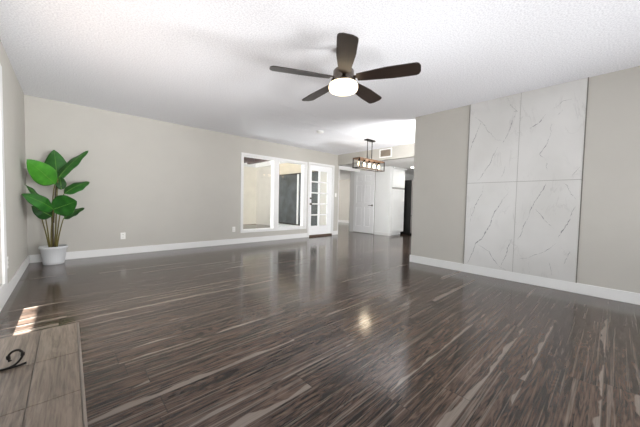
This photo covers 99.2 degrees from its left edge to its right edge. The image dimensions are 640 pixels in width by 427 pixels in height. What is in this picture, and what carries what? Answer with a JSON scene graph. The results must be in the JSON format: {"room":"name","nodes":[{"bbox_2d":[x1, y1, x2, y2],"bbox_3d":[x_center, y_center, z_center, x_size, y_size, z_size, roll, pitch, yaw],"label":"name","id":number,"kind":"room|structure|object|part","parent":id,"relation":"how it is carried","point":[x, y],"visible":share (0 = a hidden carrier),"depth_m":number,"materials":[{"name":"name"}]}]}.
{"room":"living room","nodes":[
{"label":"living room","id":0,"kind":"room"},
{"bbox_2d":[0,40,27,285],"bbox_3d":[-1.169,-0.283,0.504,0.130,2.440,9.550,-1,3,-43],"label":"wall","id":1,"kind":"structure","parent":0,"point":[13,95],"depth_m":3.06,"materials":[{"name":"paint"}]},
{"bbox_2d":[0,64,7,296],"bbox_3d":[-2.282,-0.279,1.745,0.118,2.035,2.020,-1,3,-43],"label":"window","id":2,"kind":"structure","parent":1,"relation":"in","point":[4,285],"depth_m":2.45,"materials":[{"name":"white paint"}]},
{"bbox_2d":[0,255,28,311],"bbox_3d":[-1.136,0.876,0.596,0.015,0.118,9.298,-1,3,-43],"label":"baseboard","id":3,"kind":"structure","parent":1,"relation":"attached to","point":[13,282],"depth_m":2.85,"materials":[{"name":"white paint"}]},
{"bbox_2d":[24,95,338,254],"bbox_3d":[-1.896,-0.532,6.234,6.579,2.440,0.130,-1,3,-43],"label":"wall","id":4,"kind":"structure","parent":0,"point":[154,182],"depth_m":4.91,"materials":[{"name":"paint"}]},
{"bbox_2d":[120,232,125,238],"bbox_3d":[-3.446,0.391,4.763,0.072,0.116,0.009,-1,3,-43],"label":"wall outlet","id":5,"kind":"object","parent":4,"relation":"attached to","point":[122,235],"visible":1,"depth_m":4.76,"materials":[{"name":"white plastic"}]},
{"bbox_2d":[29,231,337,262],"bbox_3d":[-1.865,0.630,6.233,6.564,0.118,0.015,-1,3,-43],"label":"baseboard","id":6,"kind":"structure","parent":4,"relation":"attached to","point":[139,249],"depth_m":5.19,"materials":[{"name":"white paint"}]},
{"bbox_2d":[244,157,269,163],"bbox_3d":[-1.767,-1.603,7.755,0.560,0.180,1.982,-1,3,-43],"label":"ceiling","id":7,"kind":"structure","parent":4,"relation":"attached to","point":[246,159],"depth_m":8.12,"materials":[{"name":"white paint"}]},
{"bbox_2d":[240,152,307,232],"bbox_3d":[-1.129,-0.486,6.931,1.967,1.842,0.150,-1,3,-43],"label":"window","id":8,"kind":"structure","parent":4,"relation":"in","point":[275,161],"depth_m":6.87,"materials":[{"name":"white paint"}]},
{"bbox_2d":[307,162,334,236],"bbox_3d":[0.001,-0.394,7.974,1.025,2.100,0.200,-1,3,-43],"label":"door","id":9,"kind":"structure","parent":4,"relation":"in","point":[319,230],"depth_m":7.96,"materials":[{"name":"white paint"}]},
{"bbox_2d":[337,166,359,231],"bbox_3d":[0.846,-0.429,8.960,1.155,2.125,0.429,-1,3,-43],"label":"trim","id":10,"kind":"structure","parent":4,"relation":"attached to","point":[352,170],"depth_m":9.33,"materials":[{"name":"white paint"}]},
{"bbox_2d":[0,222,639,426],"bbox_3d":[1.636,0.830,6.058,11.800,0.120,13.800,-1,3,-43],"label":"floor","id":11,"kind":"structure","parent":0,"point":[341,329],"depth_m":1.99,"materials":[{"name":"wood"}]},
{"bbox_2d":[0,322,87,426],"bbox_3d":[-0.675,0.826,0.454,0.470,0.250,2.708,-1,3,-43],"label":"hearth","id":12,"kind":"object","parent":11,"relation":"on","point":[48,390],"visible":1,"depth_m":1.08,"materials":[{"name":"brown tile"}]},
{"bbox_2d":[0,349,26,371],"bbox_3d":[-0.990,0.341,0.748,0.164,0.682,1.022,-1,3,-43],"label":"fireplace screen","id":13,"kind":"object","parent":12,"relation":"on","point":[22,353],"visible":1,"depth_m":1.16,"materials":[{"name":"black metal"}]},
{"bbox_2d":[21,150,89,264],"bbox_3d":[-3.689,-0.107,3.795,0.548,1.714,0.827,0,3,-25],"label":"potted plant","id":14,"kind":"object","parent":11,"relation":"on","point":[55,168],"visible":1,"depth_m":3.89,"materials":[{"name":"green plant"}]},
{"bbox_3d":[-3.930,0.279,3.898,0.018,0.479,0.154,1,2,-11],"label":"stem","id":15,"kind":"part","parent":14,"relation":"part of","materials":[{"name":"green plant"}]},
{"bbox_3d":[-3.913,0.278,3.914,0.017,0.478,0.120,0,2,-20],"label":"stem","id":16,"kind":"part","parent":14,"relation":"part of","materials":[{"name":"green plant"}]},
{"bbox_3d":[-3.822,0.231,3.885,0.276,0.580,0.023,3,3,40],"label":"stem","id":17,"kind":"part","parent":14,"relation":"part of","materials":[{"name":"plant"}]},
{"bbox_3d":[-3.919,0.606,4.007,0.314,0.262,0.314,-1,3,-43],"label":"pot","id":18,"kind":"part","parent":14,"relation":"part of","materials":[{"name":"white ceramic"}]},
{"bbox_3d":[-3.875,0.000,4.000,0.059,1.026,0.036,-1,3,-43],"label":"stem","id":19,"kind":"part","parent":14,"relation":"part of","materials":[{"name":"plant"}]},
{"bbox_3d":[-3.829,0.111,4.007,0.112,0.807,0.075,-1,3,-43],"label":"stem","id":20,"kind":"part","parent":14,"relation":"part of","materials":[{"name":"green plant"}]},
{"bbox_3d":[-3.836,0.293,4.020,0.118,0.443,0.018,1,2,-2],"label":"stem","id":21,"kind":"part","parent":14,"relation":"part of","materials":[{"name":"green plant"}]},
{"bbox_2d":[391,167,406,234],"bbox_3d":[2.253,-0.389,8.837,0.755,2.115,0.750,-1,3,-43],"label":"pantry cabinet","id":22,"kind":"object","parent":11,"relation":"on","point":[398,179],"visible":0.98,"depth_m":8.59,"materials":[{"name":"white paint"}]},
{"bbox_3d":[2.456,-0.088,8.607,0.705,1.340,0.020,-1,3,-43],"label":"cabinet door","id":23,"kind":"part","parent":22,"relation":"part of","materials":[{"name":"white paint"}]},
{"bbox_3d":[2.477,-1.094,8.566,0.705,0.555,0.020,-1,3,-43],"label":"cabinet door","id":24,"kind":"part","parent":22,"relation":"part of","materials":[{"name":"white paint"}]},
{"bbox_2d":[400,180,412,233],"bbox_3d":[2.993,-0.217,9.339,0.910,1.760,0.991,-1,3,-43],"label":"refrigerator","id":25,"kind":"object","parent":11,"relation":"on","point":[408,193],"visible":0.33,"depth_m":8.82,"materials":[{"name":"black metal"}]},
{"bbox_3d":[3.257,0.356,9.063,0.900,0.550,0.055,-1,3,-43],"label":"freezer drawer","id":26,"kind":"part","parent":25,"relation":"part of","materials":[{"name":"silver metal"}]},
{"bbox_2d":[0,0,639,154],"bbox_3d":[1.286,-1.599,2.693,6.781,0.127,9.550,-1,3,-43],"label":"ceiling","id":27,"kind":"structure","parent":0,"point":[203,64],"depth_m":2.69,"materials":[{"name":"white paint"}]},
{"bbox_2d":[269,33,420,103],"bbox_3d":[0.226,-1.354,2.618,1.318,0.414,1.318,-1,3,-43],"label":"ceiling fan","id":28,"kind":"object","parent":27,"relation":"hanging from","point":[343,82],"visible":1,"depth_m":2.46,"materials":[{"name":"brown wood"}]},
{"bbox_3d":[-0.172,-1.278,2.470,0.560,0.008,0.158,1,14,-16],"label":"blade","id":29,"kind":"part","parent":28,"relation":"part of","materials":[{"name":"brown wood"}]},
{"bbox_3d":[-0.006,-1.293,2.922,0.158,0.008,0.560,-15,11,-32],"label":"blade","id":30,"kind":"part","parent":28,"relation":"part of","materials":[{"name":"brown wood"}]},
{"bbox_3d":[0.221,-1.189,2.585,0.276,0.086,0.276,-1,3,-43],"label":"globe","id":31,"kind":"part","parent":28,"relation":"part of","materials":[{"name":"white glass"}]},
{"bbox_3d":[0.207,-1.258,2.172,0.158,0.008,0.560,13,3,2],"label":"blade","id":32,"kind":"part","parent":28,"relation":"part of","materials":[{"name":"brown wood"}]},
{"bbox_3d":[0.476,-1.282,2.904,0.158,0.008,0.560,-12,-6,38],"label":"blade","id":33,"kind":"part","parent":28,"relation":"part of","materials":[{"name":"brown wood"}]},
{"bbox_3d":[0.607,-1.260,2.441,0.560,0.008,0.158,2,-10,20],"label":"blade","id":34,"kind":"part","parent":28,"relation":"part of","materials":[{"name":"brown wood"}]},
{"bbox_2d":[353,139,384,171],"bbox_3d":[1.142,-1.348,6.273,0.940,0.687,0.202,-1,3,-43],"label":"pendant light","id":35,"kind":"object","parent":27,"relation":"hanging from","point":[359,159],"visible":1,"depth_m":6.24,"materials":[{"name":"black metal"}]},
{"bbox_3d":[1.139,-1.221,6.279,0.940,0.030,0.200,-1,3,-43],"label":"wood rail","id":36,"kind":"part","parent":35,"relation":"part of","materials":[{"name":"brown wood"}]},
{"bbox_3d":[1.137,-1.122,6.283,0.940,0.230,0.200,-1,3,-43],"label":"frame","id":37,"kind":"part","parent":35,"relation":"part of","materials":[{"name":"brown wood"}]},
{"bbox_2d":[338,180,349,220],"bbox_3d":[2.342,-0.539,12.420,0.100,2.125,5.100,-1,3,-43],"label":"wall","id":38,"kind":"structure","parent":0,"point":[344,185],"depth_m":13.57,"materials":[{"name":"paint"}]},
{"bbox_2d":[360,166,392,232],"bbox_3d":[1.621,-0.409,8.876,0.110,2.125,1.575,-1,3,-43],"label":"wall","id":39,"kind":"structure","parent":0,"point":[383,185],"depth_m":8.42,"materials":[{"name":"white paint"}]},
{"bbox_2d":[352,168,375,233],"bbox_3d":[1.427,-0.404,8.967,0.112,2.100,0.889,-1,3,-43],"label":"door","id":40,"kind":"structure","parent":39,"relation":"in","point":[364,180],"depth_m":8.95,"materials":[{"name":"white paint"}]},
{"bbox_2d":[374,231,390,235],"bbox_3d":[1.959,0.626,8.525,0.135,0.100,0.540,-1,3,-43],"label":"baseboard","id":41,"kind":"structure","parent":39,"relation":"attached to","point":[375,232],"depth_m":8.45,"materials":[{"name":"white paint"}]},
{"bbox_2d":[339,157,413,179],"bbox_3d":[4.145,-1.454,8.238,5.099,0.120,13.800,-1,3,-43],"label":"ceiling","id":42,"kind":"structure","parent":0,"point":[405,163],"depth_m":8.17,"materials":[{"name":"paint"}]},
{"bbox_2d":[338,143,414,165],"bbox_3d":[3.740,-1.426,4.962,0.100,0.315,9.298,-1,3,-43],"label":"wall","id":43,"kind":"structure","parent":0,"point":[402,151],"depth_m":7.27,"materials":[{"name":"paint"}]},
{"bbox_2d":[379,148,391,157],"bbox_3d":[1.705,-1.573,7.081,0.014,0.230,0.380,-1,3,-43],"label":"air vent","id":44,"kind":"object","parent":43,"relation":"in","point":[383,153],"visible":1,"depth_m":7.08,"materials":[{"name":"white plastic"}]},
{"bbox_2d":[405,174,413,179],"bbox_3d":[2.717,-0.426,9.856,2.830,2.125,0.100,-1,3,-43],"label":"wall","id":45,"kind":"structure","parent":0,"point":[407,176],"depth_m":10.36,"materials":[{"name":"white paint"}]},
{"bbox_2d":[411,66,639,292],"bbox_3d":[3.635,-0.263,2.481,0.120,2.440,5.936,-1,3,-43],"label":"wall","id":46,"kind":"structure","parent":0,"point":[609,239],"depth_m":3.03,"materials":[{"name":"paint"}]},
{"bbox_2d":[409,255,639,304],"bbox_3d":[3.560,0.894,2.573,0.135,0.118,5.831,-1,3,-43],"label":"baseboard","id":47,"kind":"structure","parent":46,"relation":"attached to","point":[596,291],"depth_m":3.38,"materials":[{"name":"white paint"}]},
{"bbox_2d":[463,77,588,282],"bbox_3d":[2.566,-0.388,3.539,0.014,2.322,1.225,-1,3,-43],"label":"wall panel","id":48,"kind":"object","parent":46,"relation":"attached to","point":[526,150],"visible":1,"depth_m":3.45,"materials":[{"name":"white tile"}]},
{"label":"outside","id":49,"kind":"structure","parent":0,"visible":0},
{"bbox_3d":[-5.297,0.736,6.528,11.050,0.120,4.802,-1,3,-43],"label":"patio","id":50,"kind":"object","parent":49,"visible":0},
{"bbox_2d":[243,166,256,224],"bbox_3d":[-4.826,-0.705,10.046,5.550,2.490,0.150,-1,3,-43],"label":"wall","id":51,"kind":"structure","parent":50,"relation":"on","point":[249,199],"depth_m":11.63,"materials":[{"name":"beige paint"}]},
{"bbox_2d":[244,161,283,167],"bbox_3d":[-3.221,-1.946,8.285,5.550,0.200,4.800,-1,3,-43],"label":"trim","id":52,"kind":"structure","parent":51,"relation":"attached to","point":[267,163],"depth_m":11.31,"materials":[{"name":"white paint"}]},
{"bbox_2d":[278,223,297,226],"bbox_3d":[-0.972,0.524,9.763,0.200,0.220,2.600,-1,3,-43],"label":"step","id":53,"kind":"structure","parent":50,"relation":"on","point":[279,224],"depth_m":9.97,"materials":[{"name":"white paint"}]},
{"bbox_2d":[256,163,326,224],"bbox_3d":[-1.183,-0.632,10.145,0.065,2.490,4.650,-1,3,-43],"label":"wall","id":54,"kind":"structure","parent":50,"relation":"on","point":[263,175],"depth_m":11.13,"materials":[{"name":"beige paint"}]},
{"bbox_2d":[278,171,317,225],"bbox_3d":[-0.887,-0.510,9.758,0.057,1.850,2.530,-1,3,-43],"label":"door","id":55,"kind":"structure","parent":54,"relation":"in","point":[289,184],"depth_m":9.85,"materials":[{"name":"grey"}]},
{"bbox_3d":[-1.250,-0.534,10.164,0.010,1.770,1.340,-1,3,-43],"label":"glass","id":56,"kind":"part","parent":55,"relation":"part of","materials":[{"name":"glass"}]},
{"bbox_3d":[-0.408,-0.479,9.235,0.010,1.770,1.010,-1,3,-43],"label":"glass","id":57,"kind":"part","parent":55,"relation":"part of","materials":[{"name":"glass"}]}
]}

